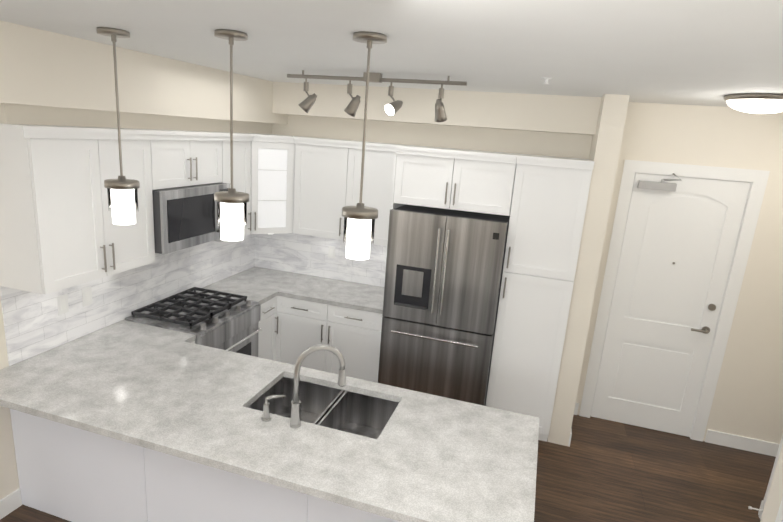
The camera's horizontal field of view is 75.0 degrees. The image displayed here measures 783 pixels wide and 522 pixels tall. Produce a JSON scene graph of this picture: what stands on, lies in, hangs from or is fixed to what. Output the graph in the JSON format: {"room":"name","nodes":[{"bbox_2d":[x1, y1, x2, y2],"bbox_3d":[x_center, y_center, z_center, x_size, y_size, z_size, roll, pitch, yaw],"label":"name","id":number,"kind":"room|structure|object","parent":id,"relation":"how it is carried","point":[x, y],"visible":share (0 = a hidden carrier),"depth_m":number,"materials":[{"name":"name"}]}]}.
{"room":"kitchen","nodes":[
{"label":"kitchen","id":0,"kind":"room"},
{"bbox_2d":[0,297,124,499],"bbox_3d":[-2.644,0.418,1.689,0.200,2.740,8.000,8,15,16],"label":"wall","id":1,"kind":"structure","parent":0,"point":[9,481],"depth_m":3.00,"materials":[{"name":"beige paint"}]},
{"bbox_2d":[0,488,21,519],"bbox_3d":[-2.314,1.472,2.993,0.013,0.115,0.278,8,15,16],"label":"baseboard","id":2,"kind":"structure","parent":1,"relation":"attached to","point":[10,502],"depth_m":3.06,"materials":[{"name":"white wood"}]},
{"bbox_2d":[0,123,154,293],"bbox_3d":[-1.853,-0.344,3.020,0.370,0.880,0.877,8,15,16],"label":"upper cabinet","id":3,"kind":"object","parent":1,"relation":"attached to","point":[59,230],"visible":1,"depth_m":2.80,"materials":[{"name":"white wood"}]},
{"bbox_2d":[0,234,255,365],"bbox_3d":[-1.803,0.096,4.090,0.009,0.483,2.592,8,15,16],"label":"tile backsplash","id":4,"kind":"structure","parent":1,"relation":"attached to","point":[35,324],"depth_m":3.58,"materials":[{"name":"white stone"}]},
{"bbox_2d":[57,294,68,314],"bbox_3d":[-2.070,0.274,3.213,0.006,0.120,0.072,8,15,16],"label":"electrical outlet plate","id":5,"kind":"object","parent":4,"relation":"attached to","point":[62,304],"depth_m":3.21,"materials":[{"name":"white plastic"}]},
{"bbox_2d":[82,287,92,306],"bbox_3d":[-2.017,0.236,3.381,0.006,0.120,0.072,8,15,16],"label":"electrical outlet plate","id":6,"kind":"object","parent":4,"relation":"attached to","point":[86,292],"depth_m":3.38,"materials":[{"name":"white plastic"}]},
{"bbox_2d":[143,129,226,189],"bbox_3d":[-1.592,-0.756,3.725,0.370,0.387,0.764,8,15,16],"label":"upper cabinet","id":7,"kind":"object","parent":1,"relation":"attached to","point":[180,158],"visible":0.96,"depth_m":3.63,"materials":[{"name":"white wood"}]},
{"bbox_2d":[152,182,229,253],"bbox_3d":[-1.580,-0.353,3.813,0.457,0.429,0.758,8,15,16],"label":"microwave","id":8,"kind":"object","parent":7,"relation":"attached to","point":[184,217],"visible":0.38,"depth_m":3.61,"materials":[{"name":"grey metal"}]},
{"bbox_2d":[207,131,253,241],"bbox_3d":[-1.437,-0.642,4.327,0.370,0.880,0.399,8,15,16],"label":"upper cabinet","id":9,"kind":"object","parent":1,"relation":"attached to","point":[241,162],"visible":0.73,"depth_m":4.28,"materials":[{"name":"white wood"}]},
{"bbox_2d":[0,415,775,521],"bbox_3d":[-1.134,2.006,1.570,9.000,0.060,8.200,8,15,16],"label":"floor","id":10,"kind":"structure","parent":0,"point":[600,470],"depth_m":3.82,"materials":[{"name":"brown wood"}]},
{"bbox_2d":[125,287,261,356],"bbox_3d":[-1.527,0.811,4.086,0.711,0.974,0.764,8,15,16],"label":"gas range","id":11,"kind":"object","parent":10,"relation":"on","point":[227,321],"visible":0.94,"depth_m":3.92,"materials":[{"name":"metal"}]},
{"bbox_2d":[116,442,283,521],"bbox_3d":[-1.146,1.125,3.155,0.728,0.874,0.603,8,15,16],"label":"base cabinet","id":12,"kind":"object","parent":10,"relation":"on","point":[154,487],"depth_m":2.70,"materials":[{"name":"wood"}]},
{"bbox_2d":[0,326,538,521],"bbox_3d":[-0.738,0.782,2.752,2.950,0.038,0.988,8,15,16],"label":"countertop","id":13,"kind":"structure","parent":12,"relation":"on","point":[436,459],"depth_m":2.53,"materials":[{"name":"grey stone"}]},
{"bbox_2d":[248,374,343,421],"bbox_3d":[-0.552,0.882,2.896,0.412,0.222,0.475,8,15,16],"label":"sink","id":14,"kind":"object","parent":13,"relation":"in","point":[293,396],"depth_m":3.08,"materials":[{"name":"silver metal"}]},
{"bbox_2d":[261,344,346,428],"bbox_3d":[-0.441,0.607,2.573,0.392,0.429,0.193,8,15,16],"label":"faucet","id":15,"kind":"object","parent":13,"relation":"on","point":[267,418],"depth_m":2.55,"materials":[{"name":"grey metal"}]},
{"bbox_2d":[316,386,399,437],"bbox_3d":[-0.173,0.937,2.787,0.360,0.222,0.475,8,15,16],"label":"sink","id":16,"kind":"object","parent":13,"relation":"in","point":[354,411],"depth_m":2.99,"materials":[{"name":"silver metal"}]},
{"bbox_2d":[190,295,277,360],"bbox_3d":[-1.394,0.732,4.644,0.660,0.874,0.382,8,15,16],"label":"base cabinet","id":17,"kind":"object","parent":10,"relation":"on","point":[268,336],"depth_m":4.56,"materials":[{"name":"white wood"}]},
{"bbox_2d":[278,295,333,372],"bbox_3d":[-0.727,0.714,4.913,0.579,0.874,0.680,8,15,16],"label":"base cabinet","id":18,"kind":"object","parent":10,"relation":"on","point":[300,314],"depth_m":4.62,"materials":[{"name":"white wood"}]},
{"bbox_2d":[199,267,305,302],"bbox_3d":[-1.289,0.223,4.817,0.625,0.038,0.984,8,15,16],"label":"countertop","id":19,"kind":"structure","parent":18,"relation":"on","point":[259,284],"depth_m":4.78,"materials":[{"name":"grey stone"}]},
{"bbox_2d":[278,275,383,310],"bbox_3d":[-0.457,0.298,4.762,1.011,0.038,0.625,8,15,16],"label":"countertop","id":20,"kind":"structure","parent":18,"relation":"on","point":[368,297],"depth_m":4.68,"materials":[{"name":"grey stone"}]},
{"bbox_2d":[330,303,382,382],"bbox_3d":[-0.282,0.770,4.817,0.578,0.874,0.620,8,15,16],"label":"base cabinet","id":21,"kind":"object","parent":10,"relation":"on","point":[357,332],"depth_m":4.48,"materials":[{"name":"white wood"}]},
{"bbox_2d":[372,514,391,521],"bbox_3d":[0.329,1.339,2.734,0.670,0.874,0.603,8,15,16],"label":"base cabinet","id":22,"kind":"object","parent":10,"relation":"on","point":[374,519],"depth_m":2.36,"materials":[{"name":"wood"}]},
{"bbox_2d":[390,153,404,209],"bbox_3d":[0.048,0.164,4.558,0.020,2.220,0.650,8,15,16],"label":"panel","id":23,"kind":"object","parent":10,"relation":"on","point":[394,205],"visible":0.07,"depth_m":4.05,"materials":[{"name":"white wood"}]},
{"bbox_2d":[378,204,509,405],"bbox_3d":[0.453,0.457,4.396,0.904,1.790,0.780,8,15,16],"label":"refrigerator","id":24,"kind":"object","parent":10,"relation":"on","point":[443,276],"visible":0.98,"depth_m":4.04,"materials":[{"name":"grey metal"}]},
{"bbox_2d":[486,154,593,441],"bbox_3d":[1.180,0.304,4.208,0.528,2.280,0.690,8,15,16],"label":"pantry cabinet","id":25,"kind":"object","parent":10,"relation":"on","point":[548,208],"visible":0.88,"depth_m":3.88,"materials":[{"name":"white wood"}]},
{"bbox_2d":[0,0,782,106],"bbox_3d":[-0.935,-0.703,0.890,9.000,0.060,8.200,8,15,16],"label":"ceiling","id":26,"kind":"structure","parent":0,"point":[700,52],"depth_m":2.04,"materials":[{"name":"white paint"}]},
{"bbox_2d":[96,27,139,224],"bbox_3d":[-1.312,-0.626,2.455,0.156,0.902,0.156,8,15,16],"label":"pendant light","id":27,"kind":"object","parent":26,"relation":"hanging from","point":[123,199],"visible":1,"depth_m":2.49,"materials":[{"name":"white glass"}]},
{"bbox_2d":[0,20,287,124],"bbox_3d":[-2.314,-0.679,1.258,0.360,0.360,7.840,8,15,16],"label":"soffit beam","id":28,"kind":"structure","parent":26,"relation":"attached to","point":[39,67],"depth_m":2.93,"materials":[{"name":"beige paint"}]},
{"bbox_2d":[0,103,271,133],"bbox_3d":[-1.634,-1.025,3.780,0.190,0.099,2.592,8,15,16],"label":"wall","id":29,"kind":"structure","parent":28,"relation":"attached to","point":[30,114],"depth_m":3.16,"materials":[{"name":"beige paint"}]},
{"bbox_2d":[214,29,248,240],"bbox_3d":[-0.716,-0.540,2.286,0.156,0.902,0.156,8,15,16],"label":"pendant light","id":30,"kind":"object","parent":26,"relation":"hanging from","point":[231,212],"visible":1,"depth_m":2.31,"materials":[{"name":"white glass"}]},
{"bbox_2d":[342,31,386,259],"bbox_3d":[-0.116,-0.453,2.115,0.156,0.902,0.156,8,15,16],"label":"pendant light","id":31,"kind":"object","parent":26,"relation":"hanging from","point":[358,230],"visible":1,"depth_m":2.14,"materials":[{"name":"white glass"}]},
{"bbox_2d":[287,70,466,121],"bbox_3d":[-0.135,-1.079,3.323,1.230,0.280,0.157,8,15,16],"label":"track light","id":32,"kind":"object","parent":26,"relation":"attached to","point":[351,108],"visible":1,"depth_m":3.29,"materials":[{"name":"silver metal"}]},
{"bbox_2d":[272,82,600,134],"bbox_3d":[0.287,-1.308,4.336,2.748,0.270,0.300,8,15,16],"label":"soffit beam","id":33,"kind":"structure","parent":26,"relation":"attached to","point":[543,113],"depth_m":4.12,"materials":[{"name":"beige paint"}]},
{"bbox_2d":[541,77,551,84],"bbox_3d":[0.888,-1.030,2.920,0.060,0.034,0.060,8,15,16],"label":"sprinkler","id":34,"kind":"object","parent":26,"relation":"attached to","point":[546,80],"visible":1,"depth_m":2.91,"materials":[{"name":"white plastic"}]},
{"bbox_2d":[723,93,782,113],"bbox_3d":[2.215,-0.935,3.056,0.400,0.096,0.400,8,15,16],"label":"dome ceiling light","id":35,"kind":"object","parent":26,"relation":"attached to","point":[761,103],"visible":1,"depth_m":2.95,"materials":[{"name":"white glass"}]},
{"bbox_2d":[259,102,782,443],"bbox_3d":[1.386,-0.012,4.577,6.190,2.740,0.250,8,15,16],"label":"wall","id":36,"kind":"structure","parent":0,"point":[748,399],"depth_m":4.09,"materials":[{"name":"beige paint"}]},
{"bbox_2d":[247,133,302,233],"bbox_3d":[-1.175,-0.732,4.764,0.608,0.880,0.610,8,15,16],"label":"upper cabinet","id":37,"kind":"object","parent":36,"relation":"attached to","point":[272,166],"visible":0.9,"depth_m":4.56,"materials":[{"name":"white"}]},
{"bbox_2d":[256,233,386,286],"bbox_3d":[-0.630,-0.063,5.068,1.608,0.483,0.009,8,15,16],"label":"tile backsplash","id":38,"kind":"structure","parent":36,"relation":"attached to","point":[288,252],"depth_m":5.10,"materials":[{"name":"white stone"}]},
{"bbox_2d":[328,246,334,258],"bbox_3d":[-0.592,-0.087,5.041,0.070,0.120,0.006,8,15,16],"label":"electrical outlet plate","id":39,"kind":"object","parent":38,"relation":"attached to","point":[331,250],"depth_m":5.04,"materials":[{"name":"white plastic"}]},
{"bbox_2d":[293,137,415,245],"bbox_3d":[-0.359,-0.644,4.653,1.028,0.880,0.370,8,15,16],"label":"upper cabinet","id":40,"kind":"object","parent":36,"relation":"attached to","point":[327,179],"visible":0.67,"depth_m":4.52,"materials":[{"name":"white wood"}]},
{"bbox_2d":[393,146,519,215],"bbox_3d":[0.555,-0.681,4.182,0.916,0.450,0.690,8,15,16],"label":"upper cabinet","id":41,"kind":"object","parent":36,"relation":"attached to","point":[479,181],"visible":0.98,"depth_m":3.89,"materials":[{"name":"white wood"}]},
{"bbox_2d":[591,173,750,436],"bbox_3d":[2.269,0.399,4.238,0.810,2.219,0.127,8,15,16],"label":"entry door","id":42,"kind":"structure","parent":36,"relation":"in","point":[680,237],"depth_m":4.24,"materials":[{"name":"white wood"}]},
{"bbox_2d":[579,160,769,441],"bbox_3d":[2.296,0.351,4.308,1.006,2.298,0.166,8,15,16],"label":"door frame","id":43,"kind":"structure","parent":36,"relation":"attached to","point":[758,179],"depth_m":4.14,"materials":[{"name":"white wood"}]},
{"bbox_2d":[705,430,779,456],"bbox_3d":[3.448,1.604,4.148,1.583,0.115,0.013,8,15,16],"label":"baseboard","id":44,"kind":"structure","parent":36,"relation":"attached to","point":[714,437],"depth_m":4.28,"materials":[{"name":"white wood"}]},
{"bbox_2d":[548,94,629,445],"bbox_3d":[1.545,0.116,4.115,0.160,2.740,0.570,8,15,16],"label":"wall","id":45,"kind":"structure","parent":0,"point":[605,146],"depth_m":3.81,"materials":[{"name":"beige paint"}]},
{"bbox_2d":[568,429,571,446],"bbox_3d":[1.543,1.399,4.408,0.030,0.115,0.570,8,15,16],"label":"baseboard","id":46,"kind":"structure","parent":45,"relation":"attached to","point":[571,429],"depth_m":4.15,"materials":[{"name":"white wood"}]},
{"bbox_2d":[760,445,782,521],"bbox_3d":[1.383,1.262,-0.495,0.750,2.740,5.960,8,15,16],"label":"wall","id":47,"kind":"structure","parent":0,"point":[772,503],"depth_m":2.46,"materials":[{"name":"beige paint"}]},
{"bbox_2d":[775,497,782,521],"bbox_3d":[1.717,0.920,1.914,0.016,2.278,0.816,8,15,16],"label":"door frame","id":48,"kind":"structure","parent":47,"relation":"attached to","point":[779,517],"depth_m":2.36,"materials":[{"name":"white wood"}]},
{"bbox_3d":[2.874,0.592,2.609,0.800,2.740,0.990,8,15,16],"label":"wall","id":49,"kind":"structure","parent":0,"visible":0},
{"bbox_2d":[759,435,782,519],"bbox_3d":[2.515,0.726,2.921,0.016,2.278,0.656,8,15,16],"label":"door frame","id":50,"kind":"structure","parent":49,"relation":"attached to","point":[771,476],"depth_m":3.41,"materials":[{"name":"white wood"}]}
]}

